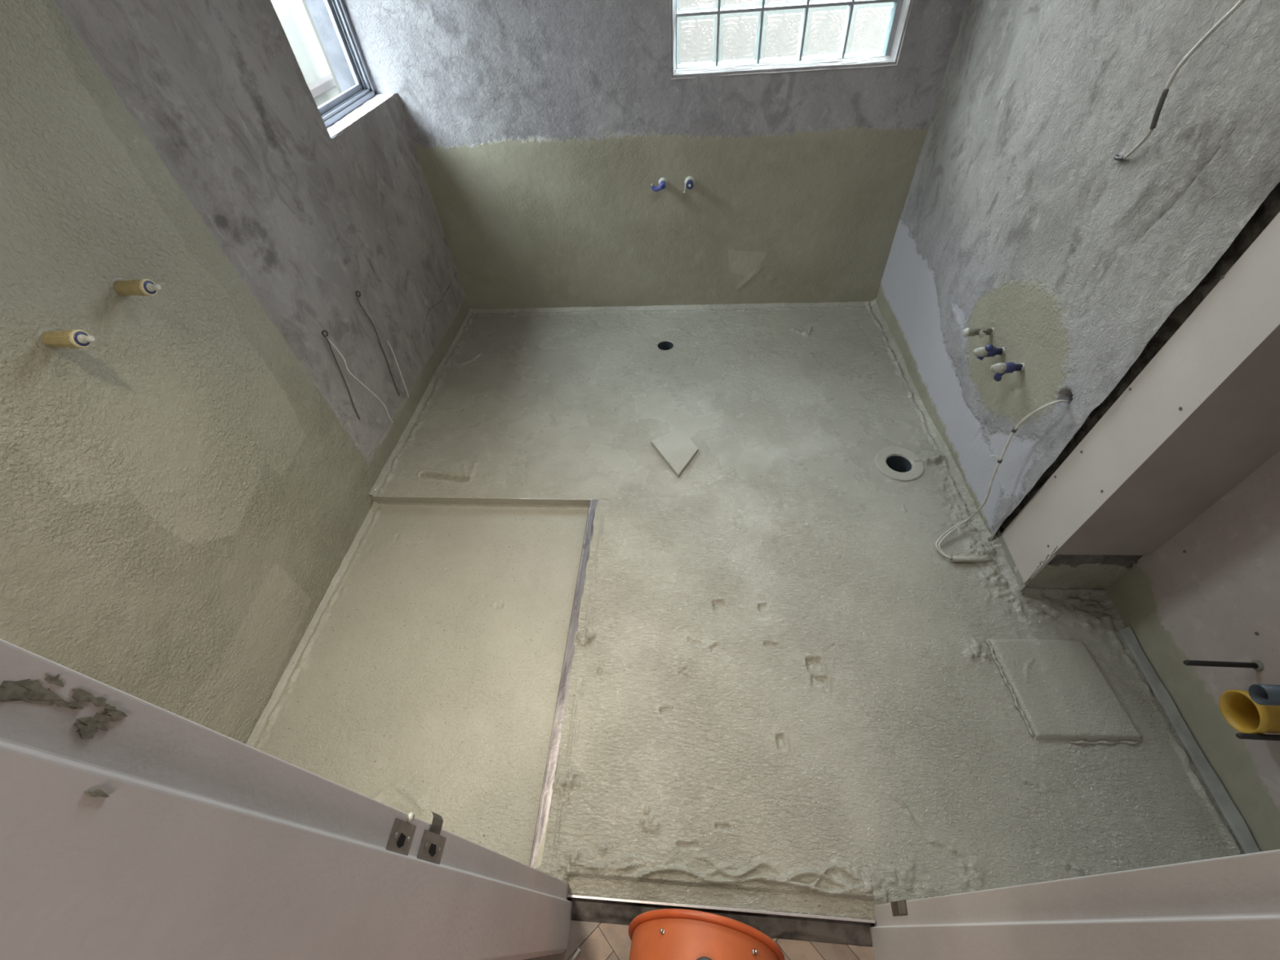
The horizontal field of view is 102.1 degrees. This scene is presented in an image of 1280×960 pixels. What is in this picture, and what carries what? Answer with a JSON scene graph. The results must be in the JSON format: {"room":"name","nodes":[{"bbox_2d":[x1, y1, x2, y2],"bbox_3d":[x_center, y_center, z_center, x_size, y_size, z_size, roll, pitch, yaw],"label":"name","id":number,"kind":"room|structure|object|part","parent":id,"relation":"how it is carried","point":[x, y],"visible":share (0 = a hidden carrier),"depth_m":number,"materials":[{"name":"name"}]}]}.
{"room":"building under construction","nodes":[
{"label":"building under construction","id":0,"kind":"room"},
{"bbox_2d":[0,0,470,743],"bbox_3d":[-1.405,-0.812,1.661,0.016,2.700,3.245,1,49,6],"label":"wall","id":1,"kind":"structure","parent":0,"point":[184,490],"depth_m":1.63,"materials":[{"name":"paint"}]},
{"bbox_2d":[35,327,95,350],"bbox_3d":[-1.395,-0.346,1.265,0.126,0.060,0.060,1,49,6],"label":"pipe","id":2,"kind":"object","parent":1,"relation":"attached to","point":[51,339],"visible":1,"depth_m":1.25,"materials":[{"name":"plastic"}]},
{"bbox_2d":[109,276,161,298],"bbox_3d":[-1.376,-0.528,1.420,0.126,0.060,0.060,1,49,6],"label":"pipe","id":3,"kind":"object","parent":1,"relation":"attached to","point":[120,287],"visible":1,"depth_m":1.41,"materials":[{"name":"plastic"}]},
{"bbox_2d":[321,330,393,423],"bbox_3d":[-1.304,-0.430,2.402,0.076,0.576,0.144,1,49,5],"label":"wire","id":4,"kind":"object","parent":1,"relation":"hanging from","point":[322,331],"visible":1,"depth_m":2.32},
{"bbox_2d":[355,290,408,397],"bbox_3d":[-1.294,-0.669,2.627,0.041,0.602,0.114,1,49,5],"label":"wire","id":5,"kind":"object","parent":1,"relation":"hanging from","point":[356,291],"visible":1,"depth_m":2.65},
{"bbox_2d":[342,0,968,309],"bbox_3d":[0.025,-2.011,2.592,3.140,2.700,0.013,1,49,5],"label":"wall","id":6,"kind":"structure","parent":0,"point":[541,131],"depth_m":2.82,"materials":[{"name":"paint"}]},
{"bbox_2d":[650,177,667,191],"bbox_3d":[0.111,-1.671,2.927,0.099,0.061,0.070,1,49,5],"label":"plug","id":7,"kind":"object","parent":6,"relation":"attached to","point":[663,182],"visible":1,"depth_m":2.92,"materials":[{"name":"plastic"}]},
{"bbox_3d":[0.093,-1.650,2.924,0.066,0.035,0.027,1,49,5],"label":"lever","id":8,"kind":"part","parent":7,"relation":"part of","materials":[{"name":"blue plastic"}]},
{"bbox_2d":[683,176,695,193],"bbox_3d":[0.280,-1.666,2.920,0.073,0.081,0.065,1,49,5],"label":"plug","id":9,"kind":"object","parent":6,"relation":"attached to","point":[690,181],"visible":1,"depth_m":2.90,"materials":[{"name":"plastic"}]},
{"bbox_2d":[669,0,912,79],"bbox_3d":[0.663,-2.434,2.140,1.460,1.542,0.146,1,49,5],"label":"window","id":10,"kind":"structure","parent":6,"relation":"in","point":[899,10],"depth_m":2.49,"materials":[{"name":"white paint"}]},
{"bbox_2d":[523,897,875,959],"bbox_3d":[0.092,2.172,0.720,2.700,0.094,2.436,1,49,5],"label":"floor","id":11,"kind":"structure","parent":0,"point":[599,928],"depth_m":1.44,"materials":[{"name":"beige tile"}]},
{"bbox_2d":[571,946,581,959],"bbox_3d":[-0.177,1.312,1.429,0.011,0.010,0.032,30,57,27],"label":"plug","id":12,"kind":"object","parent":11,"relation":"on","point":[578,950],"visible":1,"depth_m":1.43,"materials":[{"name":"plastic"}]},
{"bbox_2d":[628,908,784,959],"bbox_3d":[0.133,1.207,1.152,0.367,0.527,0.370,5,50,9],"label":"bucket","id":13,"kind":"object","parent":11,"relation":"on","point":[664,934],"visible":1,"depth_m":1.12,"materials":[{"name":"orange plastic"}]},
{"bbox_3d":[0.132,1.006,1.050,0.058,0.017,0.058,5,32,9],"label":"knob","id":14,"kind":"part","parent":13,"relation":"part of","materials":[{"name":"grey plastic"}]},
{"bbox_2d":[245,297,1244,921],"bbox_3d":[0.231,0.020,2.502,3.250,0.114,3.210,1,49,5],"label":"floor","id":15,"kind":"structure","parent":0,"point":[784,695],"depth_m":1.98,"materials":[{"name":"grey concrete"}]},
{"bbox_2d":[370,496,590,507],"bbox_3d":[-0.802,0.110,2.534,1.149,0.064,0.011,1,49,5],"label":"strip","id":16,"kind":"object","parent":15,"relation":"on","point":[391,500],"visible":0.94,"depth_m":2.53,"materials":[{"name":"beige concrete"}]},
{"bbox_2d":[529,499,598,868],"bbox_3d":[-0.266,0.682,1.988,0.040,0.060,1.512,1,49,5],"label":"strip","id":17,"kind":"object","parent":15,"relation":"on","point":[540,833],"visible":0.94,"depth_m":1.85,"materials":[{"name":"metal"}]},
{"bbox_2d":[657,340,674,350],"bbox_3d":[0.167,-0.780,3.327,0.110,0.202,0.110,1,49,5],"label":"floor drain","id":18,"kind":"object","parent":15,"relation":"in","point":[666,344],"visible":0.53,"depth_m":3.30,"materials":[{"name":"plastic"}]},
{"bbox_2d":[650,426,697,477],"bbox_3d":[0.204,-0.150,2.629,0.196,0.029,0.301,-24,51,-15],"label":"tile","id":19,"kind":"object","parent":15,"relation":"on","point":[677,449],"depth_m":2.62,"materials":[{"name":"grey tile"}]},
{"bbox_2d":[566,894,875,923],"bbox_3d":[0.217,1.217,1.469,0.861,0.034,0.006,1,49,5],"label":"threshold strip","id":20,"kind":"object","parent":15,"relation":"attached to","point":[567,895],"visible":1,"depth_m":1.46,"materials":[{"name":"silver metal"}]},
{"bbox_2d":[874,446,924,481],"bbox_3d":[1.254,-0.015,2.566,0.224,0.209,0.224,1,49,5],"label":"floor drain","id":21,"kind":"object","parent":15,"relation":"in","point":[887,461],"visible":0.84,"depth_m":2.51,"materials":[{"name":"plastic"}]},
{"bbox_2d":[950,553,992,562],"bbox_3d":[1.357,0.320,2.124,0.157,0.028,0.041,1,49,5],"label":"conduit","id":22,"kind":"object","parent":15,"relation":"on","point":[962,557],"visible":1,"depth_m":2.11,"materials":[{"name":"white plastic"}]},
{"bbox_2d":[935,400,1068,559],"bbox_3d":[1.327,0.011,1.946,0.107,0.681,0.277,31,58,28],"label":"cable","id":23,"kind":"object","parent":22,"relation":"attached to","point":[1014,430],"visible":1,"depth_m":1.99,"materials":[{"name":"white plastic"}]},
{"bbox_2d":[985,638,1143,745],"bbox_3d":[1.445,0.712,1.780,0.377,0.022,0.362,1,49,5],"label":"tile","id":24,"kind":"object","parent":15,"relation":"on","point":[1060,691],"visible":1,"depth_m":1.76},
{"bbox_2d":[876,0,1279,540],"bbox_3d":[1.450,-1.227,1.760,0.067,2.650,2.108,-1,49,4],"label":"wall","id":25,"kind":"structure","parent":0,"point":[1020,218],"depth_m":1.74,"materials":[{"name":"paint"}]},
{"bbox_2d":[962,327,994,338],"bbox_3d":[1.405,-0.615,2.146,0.120,0.047,0.048,-1,49,4],"label":"plug","id":26,"kind":"object","parent":25,"relation":"attached to","point":[983,331],"visible":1,"depth_m":2.14,"materials":[{"name":"plastic"}]},
{"bbox_2d":[973,344,1004,359],"bbox_3d":[1.402,-0.511,2.080,0.119,0.076,0.043,-1,49,4],"label":"plug","id":27,"kind":"object","parent":25,"relation":"attached to","point":[989,350],"visible":1,"depth_m":2.06,"materials":[{"name":"blue plastic"}]},
{"bbox_3d":[1.389,-0.513,2.082,0.038,0.075,0.031,34,59,29],"label":"lever","id":28,"kind":"part","parent":27,"relation":"part of","materials":[{"name":"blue plastic"}]},
{"bbox_2d":[990,362,1025,381],"bbox_3d":[1.395,-0.410,1.980,0.119,0.089,0.044,-1,49,4],"label":"plug","id":29,"kind":"object","parent":25,"relation":"attached to","point":[1001,368],"visible":1,"depth_m":1.95,"materials":[{"name":"blue plastic"}]},
{"bbox_3d":[1.389,-0.411,1.986,0.040,0.082,0.032,-1,49,4],"label":"lever","id":30,"kind":"part","parent":29,"relation":"part of","materials":[{"name":"blue plastic"}]},
{"bbox_2d":[1113,0,1244,160],"bbox_3d":[1.369,-1.038,1.309,0.066,0.457,0.174,1,49,5],"label":"cable","id":31,"kind":"object","parent":25,"relation":"attached to","point":[1156,116],"visible":1,"depth_m":1.31,"materials":[{"name":"white plastic"}]},
{"bbox_2d":[995,212,1279,591],"bbox_3d":[1.568,-0.500,1.121,0.330,2.640,0.260,1,49,5],"label":"wall","id":32,"kind":"structure","parent":0,"point":[1202,415],"depth_m":1.47,"materials":[{"name":"white paint"}]},
{"bbox_3d":[1.546,-0.510,0.938,0.312,2.348,0.012,1,49,5],"label":"panel","id":33,"kind":"part","parent":32,"relation":"part of","materials":[{"name":"white paint"}]},
{"bbox_2d":[1104,451,1279,851],"bbox_3d":[1.672,-0.015,0.683,0.005,2.650,1.080,1,49,5],"label":"wall","id":34,"kind":"structure","parent":0,"point":[1211,592],"depth_m":1.55,"materials":[{"name":"white paint"}]},
{"bbox_2d":[1118,626,1260,853],"bbox_3d":[1.729,0.843,1.614,0.018,0.037,0.810,1,49,5],"label":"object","id":35,"kind":"object","parent":34,"relation":"attached to","point":[1233,816],"visible":0.88,"depth_m":1.62,"materials":[{"name":"grey metal"}]},
{"bbox_2d":[1182,659,1263,671],"bbox_3d":[1.644,0.520,1.462,0.191,0.032,0.032,1,49,5],"label":"stud","id":36,"kind":"object","parent":34,"relation":"attached to","point":[1257,665],"visible":1,"depth_m":1.46,"materials":[{"name":"black metal"}]},
{"bbox_2d":[1218,689,1279,733],"bbox_3d":[1.681,0.624,1.386,0.137,0.110,0.110,1,49,5],"label":"drain pipe","id":37,"kind":"object","parent":34,"relation":"attached to","point":[1238,709],"visible":0.75,"depth_m":1.42,"materials":[{"name":"yellow plastic"}]},
{"bbox_2d":[1235,733,1279,741],"bbox_3d":[1.647,0.671,1.348,0.162,0.032,0.032,1,49,5],"label":"stud","id":38,"kind":"object","parent":34,"relation":"attached to","point":[1240,735],"visible":1,"depth_m":1.35,"materials":[{"name":"black metal"}]},
{"bbox_2d":[1248,684,1279,706],"bbox_3d":[1.643,0.537,1.284,0.196,0.049,0.049,1,49,5],"label":"pipe","id":39,"kind":"object","parent":34,"relation":"attached to","point":[1261,694],"visible":1,"depth_m":1.29,"materials":[{"name":"plastic"}]},
{"bbox_3d":[0.046,0.477,0.564,3.500,2.920,0.133,1,49,5],"label":"wall","id":40,"kind":"structure","parent":0,"visible":0},
{"bbox_2d":[0,638,1279,959],"bbox_3d":[0.153,0.553,0.649,1.040,2.160,0.167,1,49,5],"label":"door frame","id":41,"kind":"structure","parent":40,"relation":"in","point":[132,828],"depth_m":0.42,"materials":[{"name":"metal"}]},
{"bbox_3d":[-0.282,0.423,0.612,0.001,0.060,0.031,1,49,5],"label":"strike plate","id":42,"kind":"part","parent":41,"relation":"part of","materials":[{"name":"metal"}]},
{"bbox_3d":[-0.276,0.488,0.687,0.001,0.079,0.031,1,49,5],"label":"strike plate","id":43,"kind":"part","parent":41,"relation":"part of","materials":[{"name":"metal"}]},
{"bbox_3d":[0.636,1.050,1.269,0.001,0.120,0.028,1,49,5],"label":"hinge plate","id":44,"kind":"part","parent":41,"relation":"part of","materials":[{"name":"metal"}]},
{"label":"outside","id":45,"kind":"structure","parent":0,"visible":0},
{"bbox_3d":[0.349,-0.670,3.783,24.000,0.150,22.000,1,49,5],"label":"ground","id":46,"kind":"structure","parent":45,"visible":0},
{"bbox_2d":[271,0,339,106],"bbox_3d":[-3.065,-2.124,3.221,0.310,3.020,10.000,1,49,5],"label":"wall","id":47,"kind":"structure","parent":46,"relation":"on","point":[294,19],"depth_m":4.45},
{"bbox_2d":[302,0,893,93],"bbox_3d":[2.142,-3.269,4.425,9.600,2.080,0.280,1,49,5],"label":"wall","id":48,"kind":"structure","parent":46,"relation":"on","point":[781,28],"depth_m":4.08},
{"bbox_3d":[0.084,0.097,0.946,3.900,3.080,5.900,1,49,5],"label":"wall","id":49,"kind":"structure","parent":0,"visible":0},
{"bbox_2d":[304,0,394,138],"bbox_3d":[-1.501,-2.013,1.999,0.307,1.620,1.076,1,49,5],"label":"window","id":50,"kind":"structure","parent":49,"relation":"in","point":[358,96],"depth_m":2.53,"materials":[{"name":"grey metal"}]},
{"bbox_3d":[-1.459,-1.775,2.452,0.018,0.038,0.685,1,49,5],"label":"sash","id":51,"kind":"part","parent":50,"relation":"part of","materials":[{"name":"grey metal"}]},
{"bbox_3d":[-1.442,-1.758,2.474,0.075,0.020,0.720,1,49,5],"label":"frame","id":52,"kind":"part","parent":50,"relation":"part of","materials":[{"name":"grey metal"}]},
{"bbox_3d":[-1.450,-2.365,2.308,0.075,1.068,0.022,1,49,5],"label":"frame","id":53,"kind":"part","parent":50,"relation":"part of","materials":[{"name":"grey metal"}]},
{"bbox_3d":[-1.370,-1.749,2.481,0.127,0.014,0.726,1,49,5],"label":"sill","id":54,"kind":"part","parent":50,"relation":"part of","materials":[{"name":"white stone"}]}
]}

